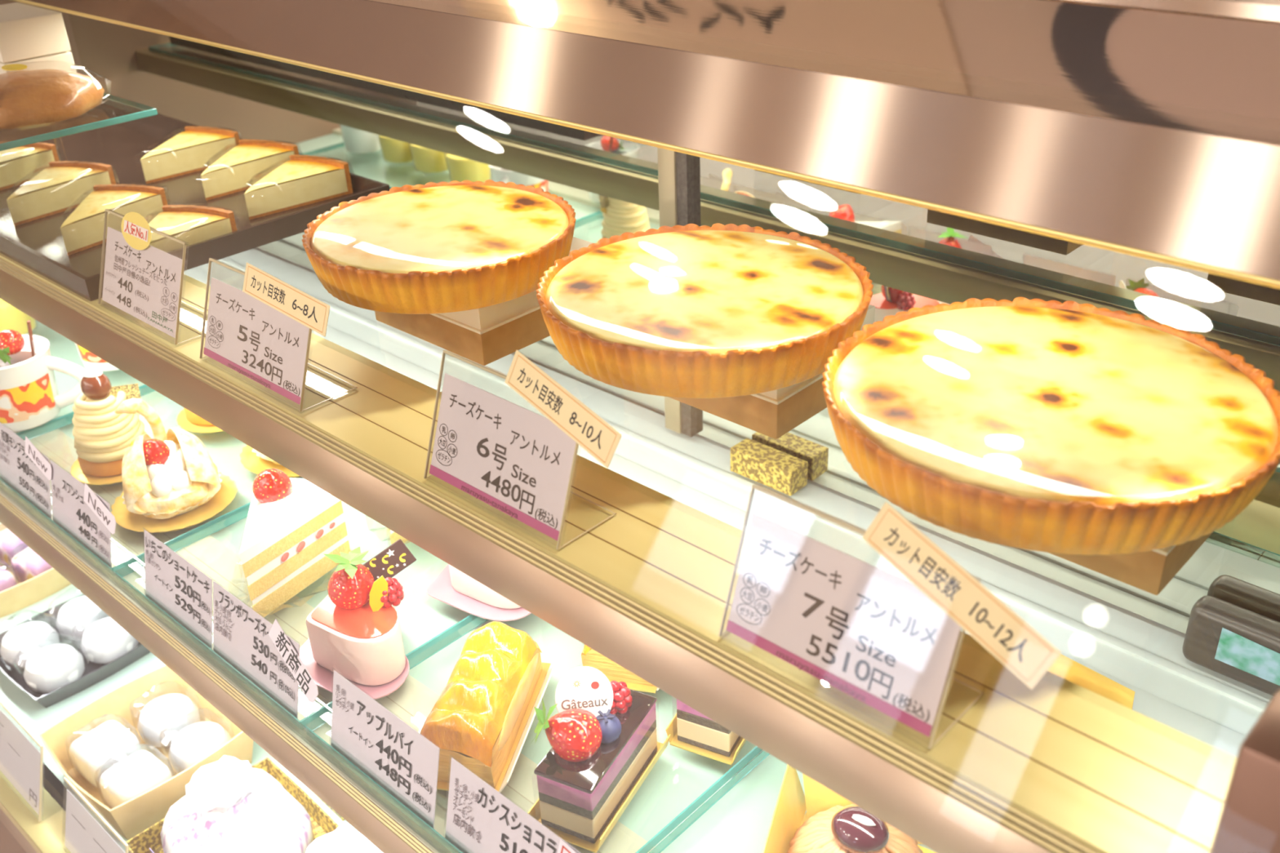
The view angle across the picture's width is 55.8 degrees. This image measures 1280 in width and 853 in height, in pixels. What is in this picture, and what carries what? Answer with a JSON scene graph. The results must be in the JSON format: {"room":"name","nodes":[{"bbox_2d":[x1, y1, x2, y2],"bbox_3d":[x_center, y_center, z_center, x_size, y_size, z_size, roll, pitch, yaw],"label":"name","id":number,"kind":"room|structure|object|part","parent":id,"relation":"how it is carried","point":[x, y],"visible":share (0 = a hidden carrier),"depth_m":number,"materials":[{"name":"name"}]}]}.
{"room":"food shop","nodes":[
{"label":"food shop","id":0,"kind":"room"},
{"bbox_3d":[-2.743,1.321,0.652,10.400,0.050,8.700,23,38,37],"label":"floor","id":1,"kind":"structure","parent":0,"visible":0},
{"bbox_2d":[0,0,1279,852],"bbox_3d":[-0.206,0.227,1.056,2.060,1.288,0.641,23,38,37],"label":"display case","id":2,"kind":"object","parent":1,"relation":"on","point":[1113,155],"visible":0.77,"depth_m":0.69,"materials":[{"name":"brown"}]},
{"bbox_3d":[-0.388,0.406,0.927,2.000,0.024,0.022,23,38,37],"label":"rail","id":3,"kind":"part","parent":2,"relation":"part of","materials":[{"name":"metal"}]},
{"bbox_2d":[0,700,43,822],"bbox_3d":[-0.542,0.276,1.040,0.128,0.071,0.026,23,38,37],"label":"price sign","id":4,"kind":"object","parent":2,"relation":"on","point":[21,762],"visible":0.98,"depth_m":1.02,"materials":[{"name":"paper"}]},
{"bbox_3d":[-0.379,0.384,0.926,2.000,0.016,0.045,23,38,37],"label":"rail plate","id":5,"kind":"part","parent":2,"relation":"part of","materials":[{"name":"brown metal"}]},
{"bbox_2d":[0,523,71,617],"bbox_3d":[-0.685,0.154,1.306,0.136,0.034,0.132,23,38,37],"label":"paper tray","id":6,"kind":"object","parent":2,"relation":"on","point":[15,598],"visible":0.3,"depth_m":1.27,"materials":[{"name":"beige paper"}]},
{"bbox_2d":[0,559,19,591],"bbox_3d":[-0.685,0.168,1.267,0.054,0.044,0.053,19,35,33],"label":"packet","id":7,"kind":"object","parent":6,"relation":"in","point":[7,580],"visible":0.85,"depth_m":1.26,"materials":[{"name":"plastic"}]},
{"bbox_2d":[0,528,28,567],"bbox_3d":[-0.687,0.128,1.337,0.053,0.043,0.054,15,33,28],"label":"packet","id":8,"kind":"object","parent":6,"relation":"in","point":[9,541],"visible":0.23,"depth_m":1.32,"materials":[{"name":"plastic"}]},
{"bbox_2d":[7,542,53,584],"bbox_3d":[-0.645,0.146,1.304,0.054,0.043,0.054,12,32,23],"label":"packet","id":9,"kind":"object","parent":6,"relation":"in","point":[27,565],"visible":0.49,"depth_m":1.28,"materials":[{"name":"plastic"}]},
{"bbox_3d":[-0.953,-0.318,1.550,0.030,0.710,0.580,23,38,37],"label":"panel","id":10,"kind":"part","parent":2,"relation":"part of","materials":[{"name":"beige"}]},
{"bbox_2d":[0,594,150,708],"bbox_3d":[-0.563,0.220,1.195,0.132,0.020,0.128,23,38,37],"label":"plastic tray","id":11,"kind":"object","parent":2,"relation":"on","point":[99,673],"visible":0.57,"depth_m":1.17,"materials":[{"name":"grey plastic"}]},
{"bbox_2d":[0,609,65,668],"bbox_3d":[-0.601,0.210,1.187,0.054,0.042,0.054,11,32,23],"label":"rice cake","id":12,"kind":"object","parent":11,"relation":"on","point":[17,638],"visible":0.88,"depth_m":1.18,"materials":[{"name":"white food"}]},
{"bbox_2d":[16,631,90,693],"bbox_3d":[-0.562,0.226,1.154,0.053,0.042,0.053,11,32,23],"label":"rice cake","id":13,"kind":"object","parent":11,"relation":"on","point":[51,668],"visible":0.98,"depth_m":1.14,"materials":[{"name":"white food"}]},
{"bbox_2d":[48,586,109,640],"bbox_3d":[-0.563,0.189,1.222,0.054,0.042,0.054,11,32,23],"label":"rice cake","id":14,"kind":"object","parent":11,"relation":"on","point":[74,611],"visible":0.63,"depth_m":1.21,"materials":[{"name":"white food"}]},
{"bbox_2d":[71,607,138,663],"bbox_3d":[-0.524,0.205,1.189,0.054,0.042,0.053,11,32,23],"label":"rice cake","id":15,"kind":"object","parent":11,"relation":"on","point":[104,641],"visible":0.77,"depth_m":1.18,"materials":[{"name":"white food"}]},
{"bbox_2d":[15,384,146,435],"bbox_3d":[-0.687,-0.119,1.328,0.552,0.008,0.314,23,38,37],"label":"glass shelf","id":16,"kind":"object","parent":2,"relation":"on","point":[144,385],"visible":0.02,"depth_m":1.11,"materials":[{"name":"clear glass"}]},
{"bbox_2d":[0,298,38,334],"bbox_3d":[-0.671,-0.120,1.274,0.069,0.046,0.069,23,38,37],"label":"cup","id":17,"kind":"object","parent":16,"relation":"on","point":[11,317],"visible":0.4,"depth_m":1.25,"materials":[{"name":"yellow"}]},
{"bbox_2d":[0,320,85,431],"bbox_3d":[-0.560,-0.054,1.097,0.100,0.097,0.076,-20,34,-28],"label":"mug","id":18,"kind":"object","parent":16,"relation":"on","point":[30,397],"visible":0.92,"depth_m":1.08,"materials":[{"name":"white ceramic"}]},
{"bbox_2d":[0,373,55,423],"bbox_3d":[-0.566,-0.024,1.081,0.070,0.034,0.028,-6,29,-7],"label":"print","id":19,"kind":"object","parent":18,"relation":"attached to","point":[24,397],"depth_m":1.08},
{"bbox_2d":[0,334,61,431],"bbox_3d":[-0.570,-0.038,1.099,0.076,0.067,0.076,-3,29,-2],"label":"cup","id":20,"kind":"object","parent":18,"relation":"on","point":[30,397],"depth_m":1.08,"materials":[{"name":"white"}]},
{"bbox_3d":[-0.517,-0.041,1.100,0.038,0.053,0.010,-3,29,-2],"label":"handle","id":21,"kind":"part","parent":18,"relation":"part of","materials":[{"name":"white ceramic"}]},
{"bbox_2d":[75,343,119,371],"bbox_3d":[-0.522,-0.116,1.204,0.077,0.097,0.100,15,34,28],"label":"mug","id":22,"kind":"object","parent":16,"relation":"on","point":[90,360],"visible":0.02,"depth_m":1.19,"materials":[{"name":"white ceramic"}]},
{"bbox_2d":[76,344,106,362],"bbox_3d":[-0.516,-0.085,1.188,0.070,0.034,0.028,-19,33,-28],"label":"print","id":23,"kind":"object","parent":22,"relation":"attached to","point":[86,356],"depth_m":1.18},
{"bbox_2d":[63,777,128,852],"bbox_3d":[-0.425,0.328,0.945,0.105,0.065,0.026,23,38,37],"label":"price sign","id":24,"kind":"object","parent":2,"relation":"on","point":[83,833],"visible":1,"depth_m":0.95,"materials":[{"name":"paper"}]},
{"bbox_2d":[38,664,253,839],"bbox_3d":[-0.424,0.280,1.051,0.143,0.045,0.143,23,38,37],"label":"paper tray","id":25,"kind":"object","parent":2,"relation":"on","point":[131,818],"visible":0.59,"depth_m":1.05,"materials":[{"name":"beige paper"}]},
{"bbox_2d":[66,713,144,786],"bbox_3d":[-0.464,0.281,1.049,0.053,0.042,0.052,21,36,35],"label":"rice cake","id":26,"kind":"object","parent":25,"relation":"in","point":[86,753],"visible":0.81,"depth_m":1.04,"materials":[{"name":"white food"}]},
{"bbox_2d":[94,744,174,808],"bbox_3d":[-0.423,0.299,1.015,0.053,0.042,0.054,21,36,35],"label":"rice cake","id":27,"kind":"object","parent":25,"relation":"in","point":[141,771],"visible":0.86,"depth_m":1.00,"materials":[{"name":"white food"}]},
{"bbox_2d":[128,680,205,747],"bbox_3d":[-0.425,0.259,1.085,0.053,0.042,0.054,21,36,35],"label":"rice cake","id":28,"kind":"object","parent":25,"relation":"in","point":[161,713],"visible":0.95,"depth_m":1.07,"materials":[{"name":"white food"}]},
{"bbox_2d":[159,707,234,774],"bbox_3d":[-0.384,0.277,1.051,0.053,0.042,0.054,21,37,35],"label":"rice cake","id":29,"kind":"object","parent":25,"relation":"in","point":[193,743],"visible":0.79,"depth_m":1.04,"materials":[{"name":"white food"}]},
{"bbox_2d":[0,386,304,576],"bbox_3d":[-0.384,0.009,1.078,0.264,0.008,0.314,23,38,37],"label":"glass shelf","id":30,"kind":"object","parent":2,"relation":"on","point":[68,420],"visible":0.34,"depth_m":0.96,"materials":[{"name":"clear glass"}]},
{"bbox_2d":[0,422,52,519],"bbox_3d":[-0.502,0.034,0.984,0.108,0.059,0.013,23,38,37],"label":"price tag","id":31,"kind":"object","parent":30,"relation":"on","point":[24,468],"visible":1,"depth_m":0.98,"materials":[{"name":"white paper"}]},
{"bbox_2d":[0,441,8,464],"bbox_3d":[-0.531,0.021,1.008,0.022,0.017,0.004,23,38,37],"label":"print","id":32,"kind":"object","parent":31,"relation":"on","point":[4,446],"depth_m":1.01,"materials":[{"name":"grey paper"}]},
{"bbox_2d":[49,460,115,568],"bbox_3d":[-0.425,0.067,0.922,0.112,0.057,0.013,23,38,37],"label":"price tag","id":33,"kind":"object","parent":30,"relation":"on","point":[82,513],"visible":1,"depth_m":0.92,"materials":[{"name":"white paper"}]},
{"bbox_2d":[52,484,108,558],"bbox_3d":[-0.430,0.072,0.926,0.093,0.027,0.004,24,38,38],"label":"print","id":34,"kind":"object","parent":33,"relation":"attached to","point":[75,513],"depth_m":0.92,"materials":[{"name":"grey paper"}]},
{"bbox_2d":[70,368,146,484],"bbox_3d":[-0.450,-0.007,1.013,0.074,0.088,0.074,8,31,18],"label":"cake","id":35,"kind":"object","parent":30,"relation":"on","point":[102,436],"visible":0.89,"depth_m":1.00,"materials":[{"name":"beige food"}]},
{"bbox_2d":[111,398,237,533],"bbox_3d":[-0.376,0.022,0.954,0.098,0.089,0.097,-15,31,-21],"label":"cake","id":36,"kind":"object","parent":30,"relation":"on","point":[171,482],"visible":1,"depth_m":0.94,"materials":[{"name":"beige food"}]},
{"bbox_2d":[176,407,222,433],"bbox_3d":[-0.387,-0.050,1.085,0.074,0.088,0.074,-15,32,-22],"label":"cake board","id":37,"kind":"object","parent":30,"relation":"on","point":[188,420],"visible":0.03,"depth_m":1.08,"materials":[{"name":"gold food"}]},
{"bbox_2d":[240,444,300,478],"bbox_3d":[-0.295,-0.017,1.019,0.098,0.089,0.097,-15,31,-21],"label":"cake","id":38,"kind":"object","parent":30,"relation":"on","point":[253,460],"visible":0.06,"depth_m":1.02,"materials":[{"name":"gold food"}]},
{"bbox_2d":[252,448,274,461],"bbox_3d":[-0.294,0.015,1.037,0.076,0.011,0.076,-15,31,-21],"label":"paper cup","id":39,"kind":"object","parent":38,"relation":"on","point":[256,455],"depth_m":1.03,"materials":[{"name":"yellow paper"}]},
{"bbox_2d":[97,208,208,344],"bbox_3d":[-0.340,-0.111,0.839,0.112,0.074,0.042,23,38,37],"label":"price sign","id":40,"kind":"object","parent":2,"relation":"on","point":[142,280],"visible":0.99,"depth_m":0.83,"materials":[{"name":"paper"}]},
{"bbox_2d":[105,254,167,318],"bbox_3d":[-0.353,-0.097,0.843,0.086,0.032,0.011,23,38,37],"label":"print","id":41,"kind":"object","parent":40,"relation":"attached to","point":[136,285],"depth_m":0.84,"materials":[{"name":"grey paper"}]},
{"bbox_3d":[-0.332,0.161,0.870,2.000,0.028,0.022,23,38,37],"label":"rail","id":42,"kind":"part","parent":2,"relation":"part of","materials":[{"name":"metal"}]},
{"bbox_2d":[125,757,338,852],"bbox_3d":[-0.318,0.339,0.963,0.130,0.022,0.134,-27,38,-37],"label":"tray","id":43,"kind":"object","parent":2,"relation":"on","point":[322,823],"visible":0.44,"depth_m":0.99,"materials":[{"name":"gold metal"}]},
{"bbox_2d":[149,755,314,852],"bbox_3d":[-0.321,0.309,0.944,0.107,0.089,0.110,-27,38,-37],"label":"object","id":44,"kind":"object","parent":43,"relation":"on","point":[228,805],"visible":1,"depth_m":0.93,"materials":[{"name":"white food"}]},
{"bbox_2d":[199,257,357,412],"bbox_3d":[-0.226,-0.062,0.746,0.134,0.072,0.042,23,38,37],"label":"price sign","id":45,"kind":"object","parent":2,"relation":"on","point":[262,331],"visible":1,"depth_m":0.74,"materials":[{"name":"paper"}]},
{"bbox_2d":[115,506,478,729],"bbox_3d":[-0.194,0.089,0.921,0.244,0.008,0.314,23,38,37],"label":"tray","id":46,"kind":"object","parent":2,"relation":"on","point":[197,536],"visible":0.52,"depth_m":0.83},
{"bbox_2d":[144,529,212,649],"bbox_3d":[-0.321,0.112,0.836,0.094,0.055,0.013,23,38,37],"label":"price tag","id":47,"kind":"object","parent":46,"relation":"on","point":[173,584],"visible":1,"depth_m":0.83,"materials":[{"name":"white paper"}]},
{"bbox_2d":[145,549,159,570],"bbox_3d":[-0.344,0.095,0.852,0.021,0.009,0.002,23,38,37],"label":"print","id":48,"kind":"object","parent":47,"relation":"on","point":[152,556],"depth_m":0.85,"materials":[{"name":"grey paper"}]},
{"bbox_2d":[213,581,318,719],"bbox_3d":[-0.240,0.143,0.768,0.125,0.060,0.013,23,38,37],"label":"price tag","id":49,"kind":"object","parent":46,"relation":"on","point":[259,649],"visible":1,"depth_m":0.77,"materials":[{"name":"white paper"}]},
{"bbox_2d":[214,600,232,640],"bbox_3d":[-0.275,0.129,0.796,0.023,0.022,0.005,23,38,37],"label":"print","id":50,"kind":"object","parent":49,"relation":"attached to","point":[223,609],"depth_m":0.80,"materials":[{"name":"grey paper"}]},
{"bbox_2d":[237,468,354,617],"bbox_3d":[-0.255,0.073,0.858,0.081,0.084,0.118,4,30,11],"label":"cake","id":51,"kind":"object","parent":46,"relation":"on","point":[291,524],"visible":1,"depth_m":0.85,"materials":[{"name":"white food"}]},
{"bbox_2d":[299,538,416,699],"bbox_3d":[-0.183,0.116,0.783,0.087,0.079,0.087,12,32,25],"label":"cake","id":52,"kind":"object","parent":46,"relation":"on","point":[354,632],"visible":0.95,"depth_m":0.77,"materials":[{"name":"pink food"}]},
{"bbox_2d":[299,613,409,699],"bbox_3d":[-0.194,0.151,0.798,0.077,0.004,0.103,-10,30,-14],"label":"cup","id":53,"kind":"object","parent":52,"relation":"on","point":[377,683],"depth_m":0.77,"materials":[{"name":"pink"}]},
{"bbox_2d":[369,527,410,544],"bbox_3d":[-0.172,0.031,0.928,0.081,0.084,0.118,6,30,14],"label":"cake","id":54,"kind":"object","parent":46,"relation":"on","point":[394,536],"visible":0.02,"depth_m":0.90,"materials":[{"name":"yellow food"}]},
{"bbox_2d":[426,564,530,621],"bbox_3d":[-0.102,0.077,0.847,0.087,0.079,0.087,12,32,25],"label":"cake","id":55,"kind":"object","parent":46,"relation":"on","point":[452,587],"visible":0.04,"depth_m":0.84,"materials":[{"name":"pink food"}]},
{"bbox_2d":[311,791,344,821],"bbox_3d":[-0.246,0.274,1.073,0.130,0.022,0.134,-27,37,-36],"label":"tray","id":56,"kind":"object","parent":2,"relation":"on","point":[341,818],"visible":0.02,"depth_m":1.01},
{"bbox_3d":[-0.311,0.130,0.880,2.000,0.016,0.082,23,38,37],"label":"rail plate","id":57,"kind":"part","parent":2,"relation":"part of","materials":[{"name":"brown metal"}]},
{"bbox_3d":[-0.368,-0.326,1.333,1.086,0.343,0.002,23,38,37],"label":"mirror door","id":58,"kind":"part","parent":2,"relation":"part of","materials":[{"name":"clear glass"}]},
{"bbox_3d":[-0.015,0.070,1.209,2.000,0.230,0.020,23,38,37],"label":"panel","id":59,"kind":"part","parent":2,"relation":"part of","materials":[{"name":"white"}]},
{"bbox_3d":[-0.201,0.098,0.998,2.000,0.070,0.240,23,38,37],"label":"deck panel","id":60,"kind":"part","parent":2,"relation":"part of","materials":[{"name":"green"}]},
{"bbox_2d":[423,350,622,549],"bbox_3d":[-0.056,0.005,0.602,0.130,0.084,0.042,23,38,37],"label":"price sign","id":61,"kind":"object","parent":2,"relation":"on","point":[513,459],"visible":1,"depth_m":0.60,"materials":[{"name":"paper"}]},
{"bbox_3d":[-0.295,-0.023,0.821,2.000,0.032,0.022,23,38,37],"label":"rail","id":62,"kind":"part","parent":2,"relation":"part of","materials":[{"name":"metal"}]},
{"bbox_2d":[305,617,762,852],"bbox_3d":[-0.019,0.162,0.778,0.222,0.008,0.314,23,38,37],"label":"tray","id":63,"kind":"object","parent":2,"relation":"attached to","point":[324,718],"visible":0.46,"depth_m":0.70,"materials":[{"name":"green glass"}]},
{"bbox_2d":[330,670,439,828],"bbox_3d":[-0.148,0.184,0.694,0.101,0.055,0.013,23,38,37],"label":"price tag","id":64,"kind":"object","parent":63,"relation":"on","point":[402,761],"visible":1,"depth_m":0.69,"materials":[{"name":"white paper"}]},
{"bbox_2d":[335,684,353,711],"bbox_3d":[-0.174,0.162,0.712,0.018,0.014,0.003,23,38,37],"label":"print","id":65,"kind":"object","parent":64,"relation":"on","point":[344,693],"depth_m":0.71,"materials":[{"name":"grey paper"}]},
{"bbox_2d":[420,621,559,793],"bbox_3d":[-0.093,0.161,0.729,0.059,0.047,0.116,4,30,11],"label":"pie","id":66,"kind":"object","parent":63,"relation":"on","point":[482,718],"visible":0.93,"depth_m":0.71,"materials":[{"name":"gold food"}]},
{"bbox_2d":[444,757,580,852],"bbox_3d":[-0.066,0.219,0.626,0.108,0.055,0.013,23,38,37],"label":"price tag","id":67,"kind":"object","parent":63,"relation":"on","point":[480,819],"visible":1,"depth_m":0.64,"materials":[{"name":"white paper"}]},
{"bbox_2d":[453,778,481,844],"bbox_3d":[-0.092,0.206,0.646,0.025,0.028,0.006,23,38,37],"label":"print","id":68,"kind":"object","parent":67,"relation":"attached to","point":[467,793],"depth_m":0.65,"materials":[{"name":"grey paper"}]},
{"bbox_2d":[528,666,671,852],"bbox_3d":[-0.027,0.172,0.675,0.055,0.076,0.088,12,32,24],"label":"slice","id":69,"kind":"object","parent":63,"relation":"on","point":[602,737],"visible":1,"depth_m":0.66,"materials":[{"name":"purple food"}]},
{"bbox_3d":[-0.019,0.159,0.660,0.011,0.002,0.010,-6,29,-7],"label":"blueberry crown","id":70,"kind":"part","parent":69,"relation":"part of","materials":[{"name":"blue"}]},
{"bbox_2d":[581,644,658,693],"bbox_3d":[0.002,0.117,0.801,0.059,0.047,0.116,6,30,14],"label":"slice","id":71,"kind":"object","parent":63,"relation":"on","point":[590,657],"visible":0.02,"depth_m":0.76,"materials":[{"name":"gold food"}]},
{"bbox_2d":[665,699,746,764],"bbox_3d":[0.050,0.140,0.728,0.055,0.076,0.088,12,32,24],"label":"slice","id":72,"kind":"object","parent":63,"relation":"on","point":[690,730],"visible":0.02,"depth_m":0.71,"materials":[{"name":"beige food"}]},
{"bbox_3d":[-0.277,-0.055,0.827,2.000,0.016,0.074,23,38,37],"label":"rail plate","id":73,"kind":"part","parent":2,"relation":"part of","materials":[{"name":"brown metal"}]},
{"bbox_3d":[-0.209,-0.241,0.814,2.000,0.004,0.004,23,38,37],"label":"canopy trim","id":74,"kind":"part","parent":2,"relation":"part of","materials":[{"name":"gold metal"}]},
{"bbox_2d":[648,750,769,852],"bbox_3d":[0.157,0.236,0.633,0.248,0.008,0.314,23,38,37],"label":"glass shelf","id":75,"kind":"object","parent":2,"relation":"on","point":[759,758],"visible":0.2,"depth_m":0.68,"materials":[{"name":"green glass"}]},
{"bbox_2d":[762,764,936,852],"bbox_3d":[0.109,0.209,0.625,0.094,0.051,0.084,15,33,28],"label":"cake","id":76,"kind":"object","parent":75,"relation":"on","point":[831,823],"visible":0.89,"depth_m":0.62,"materials":[{"name":"yellow food"}]},
{"bbox_2d":[1047,653,1135,709],"bbox_3d":[0.238,0.161,0.702,0.084,0.051,0.094,-17,33,-25],"label":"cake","id":77,"kind":"object","parent":75,"relation":"on","point":[1063,666],"visible":0.02,"depth_m":0.71,"materials":[{"name":"food"}]},
{"bbox_2d":[730,437,808,496],"bbox_3d":[0.106,0.033,0.994,0.063,0.022,0.023,23,38,37],"label":"box","id":78,"kind":"object","parent":2,"relation":"on","point":[782,472],"visible":1,"depth_m":0.98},
{"bbox_3d":[-0.111,-0.353,0.876,2.000,0.040,0.259,23,38,37],"label":"canopy lid","id":79,"kind":"part","parent":2,"relation":"part of","materials":[{"name":"metal"}]},
{"bbox_2d":[389,186,1279,472],"bbox_3d":[-0.294,-0.165,1.016,1.638,0.006,0.238,23,38,37],"label":"glass shelf","id":80,"kind":"object","parent":2,"relation":"on","point":[1277,469],"visible":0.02,"depth_m":0.64,"materials":[{"name":"clear glass"}]},
{"bbox_2d":[0,92,157,151],"bbox_3d":[-0.706,-0.313,1.211,0.685,0.086,0.135,23,38,37],"label":"glass riser","id":81,"kind":"object","parent":80,"relation":"on","point":[148,111],"visible":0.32,"depth_m":0.99,"materials":[{"name":"glass"}]},
{"bbox_2d":[0,51,76,74],"bbox_3d":[-0.561,-0.323,1.096,0.092,0.033,0.060,23,38,37],"label":"gift box","id":82,"kind":"object","parent":81,"relation":"on","point":[64,61],"visible":0.28,"depth_m":1.07,"materials":[{"name":"beige"}]},
{"bbox_2d":[0,2,71,62],"bbox_3d":[-0.562,-0.353,1.079,0.092,0.033,0.060,23,38,37],"label":"gift box","id":83,"kind":"object","parent":82,"relation":"on","point":[26,31],"visible":1,"depth_m":1.05,"materials":[{"name":"beige cardboard"}]},
{"bbox_2d":[0,63,104,128],"bbox_3d":[-0.514,-0.279,1.007,0.133,0.040,0.135,23,38,37],"label":"bread","id":84,"kind":"object","parent":81,"relation":"on","point":[28,98],"visible":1,"depth_m":0.98,"materials":[{"name":"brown food"}]},
{"bbox_2d":[0,97,389,301],"bbox_3d":[-0.615,-0.279,1.219,0.830,0.017,0.274,23,38,37],"label":"serving tray","id":85,"kind":"object","parent":80,"relation":"on","point":[38,245],"visible":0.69,"depth_m":1.05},
{"bbox_2d":[0,141,60,190],"bbox_3d":[-0.603,-0.240,1.131,0.068,0.029,0.111,6,30,14],"label":"cheesecake slice","id":86,"kind":"object","parent":85,"relation":"on","point":[17,163],"visible":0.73,"depth_m":1.14,"materials":[{"name":"beige food"}]},
{"bbox_2d":[6,160,116,226],"bbox_3d":[-0.520,-0.206,1.064,0.068,0.029,0.112,7,31,16],"label":"cheesecake slice","id":87,"kind":"object","parent":85,"relation":"on","point":[53,190],"visible":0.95,"depth_m":1.06,"materials":[{"name":"beige food"}]},
{"bbox_2d":[60,184,170,255],"bbox_3d":[-0.446,-0.172,0.998,0.068,0.029,0.112,5,30,13],"label":"cheesecake slice","id":88,"kind":"object","parent":85,"relation":"on","point":[83,229],"visible":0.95,"depth_m":0.99,"materials":[{"name":"beige food"}]},
{"bbox_2d":[140,126,239,183],"bbox_3d":[-0.438,-0.261,1.155,0.067,0.029,0.111,12,32,24],"label":"cheesecake slice","id":89,"kind":"object","parent":85,"relation":"on","point":[189,151],"visible":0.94,"depth_m":1.15,"materials":[{"name":"beige food"}]},
{"bbox_2d":[146,204,240,252],"bbox_3d":[-0.370,-0.144,0.941,0.068,0.029,0.111,8,31,18],"label":"cheesecake slice","id":90,"kind":"object","parent":85,"relation":"on","point":[190,224],"visible":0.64,"depth_m":0.95,"materials":[{"name":"beige food"}]},
{"bbox_2d":[200,139,299,200],"bbox_3d":[-0.366,-0.235,1.105,0.069,0.029,0.111,11,32,22],"label":"cheesecake slice","id":91,"kind":"object","parent":85,"relation":"on","point":[233,171],"visible":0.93,"depth_m":1.10,"materials":[{"name":"beige food"}]},
{"bbox_2d":[244,155,352,219],"bbox_3d":[-0.309,-0.209,1.053,0.068,0.029,0.113,14,33,26],"label":"cheesecake slice","id":92,"kind":"object","parent":85,"relation":"on","point":[301,180],"visible":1,"depth_m":1.05,"materials":[{"name":"beige food"}]},
{"bbox_2d":[374,236,592,365],"bbox_3d":[-0.103,-0.098,0.827,0.115,0.048,0.114,23,38,37],"label":"box","id":93,"kind":"object","parent":80,"relation":"on","point":[485,335],"visible":0.28,"depth_m":0.78,"materials":[{"name":"beige"}]},
{"bbox_2d":[302,179,576,314],"bbox_3d":[-0.128,-0.119,0.786,0.175,0.031,0.175,-13,31,-18],"label":"tart","id":94,"kind":"object","parent":93,"relation":"on","point":[455,246],"visible":0.98,"depth_m":0.75,"materials":[{"name":"yellow food"}]},
{"bbox_3d":[-0.104,-0.108,0.822,0.115,0.025,0.114,23,38,37],"label":"lid","id":95,"kind":"part","parent":93,"relation":"part of","materials":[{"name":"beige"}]},
{"bbox_2d":[668,304,875,439],"bbox_3d":[0.065,-0.050,0.729,0.119,0.048,0.099,23,38,37],"label":"box","id":96,"kind":"object","parent":80,"relation":"on","point":[773,414],"visible":0.21,"depth_m":0.68,"materials":[{"name":"beige"}]},
{"bbox_2d":[536,222,873,398],"bbox_3d":[0.036,-0.069,0.685,0.188,0.031,0.188,-12,31,-17],"label":"tart","id":97,"kind":"object","parent":96,"relation":"on","point":[690,310],"visible":0.99,"depth_m":0.65,"materials":[{"name":"yellow food"}]},
{"bbox_3d":[0.065,-0.060,0.724,0.119,0.025,0.099,23,38,37],"label":"lid","id":98,"kind":"part","parent":96,"relation":"part of","materials":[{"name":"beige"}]},
{"bbox_2d":[1048,533,1212,595],"bbox_3d":[0.224,0.018,0.596,0.115,0.048,0.104,23,38,37],"label":"box","id":99,"kind":"object","parent":80,"relation":"on","point":[1151,571],"visible":0.2,"depth_m":0.54,"materials":[{"name":"beige cardboard"}]},
{"bbox_2d":[822,297,1279,555],"bbox_3d":[0.188,-0.006,0.562,0.204,0.031,0.204,-6,29,-6],"label":"tart","id":100,"kind":"object","parent":99,"relation":"on","point":[1069,427],"visible":1,"depth_m":0.53,"materials":[{"name":"yellow food"}]},
{"bbox_3d":[0.223,0.008,0.590,0.115,0.025,0.104,23,38,37],"label":"lid","id":101,"kind":"part","parent":99,"relation":"part of","materials":[{"name":"beige cardboard"}]},
{"bbox_2d":[718,484,1061,748],"bbox_3d":[0.099,0.070,0.476,0.141,0.082,0.042,23,38,37],"label":"price sign","id":102,"kind":"object","parent":2,"relation":"on","point":[881,638],"visible":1,"depth_m":0.47,"materials":[{"name":"paper"}]},
{"bbox_3d":[0.369,-0.007,0.712,0.883,0.343,0.002,23,38,37],"label":"mirror door","id":103,"kind":"part","parent":2,"relation":"part of","materials":[{"name":"clear glass"}]},
{"bbox_2d":[1182,595,1279,696],"bbox_3d":[0.492,0.186,0.669,0.372,0.046,0.024,23,38,37],"label":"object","id":104,"kind":"object","parent":2,"relation":"on","point":[1242,645],"visible":1,"depth_m":0.75,"materials":[{"name":"grey plastic"}]},
{"bbox_3d":[-0.102,-0.141,0.995,2.000,0.028,0.046,23,38,37],"label":"rail","id":105,"kind":"part","parent":2,"relation":"part of","materials":[{"name":"metal"}]},
{"bbox_3d":[-0.211,0.372,0.896,0.130,0.022,0.134,-27,37,-36],"label":"tray","id":106,"kind":"object","parent":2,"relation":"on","visible":0},
{"bbox_2d":[305,825,383,852],"bbox_3d":[-0.214,0.342,0.877,0.106,0.089,0.112,-27,37,-36],"label":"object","id":107,"kind":"object","parent":106,"relation":"on","point":[344,839],"visible":0.84,"depth_m":0.87,"materials":[{"name":"white food"}]}
]}

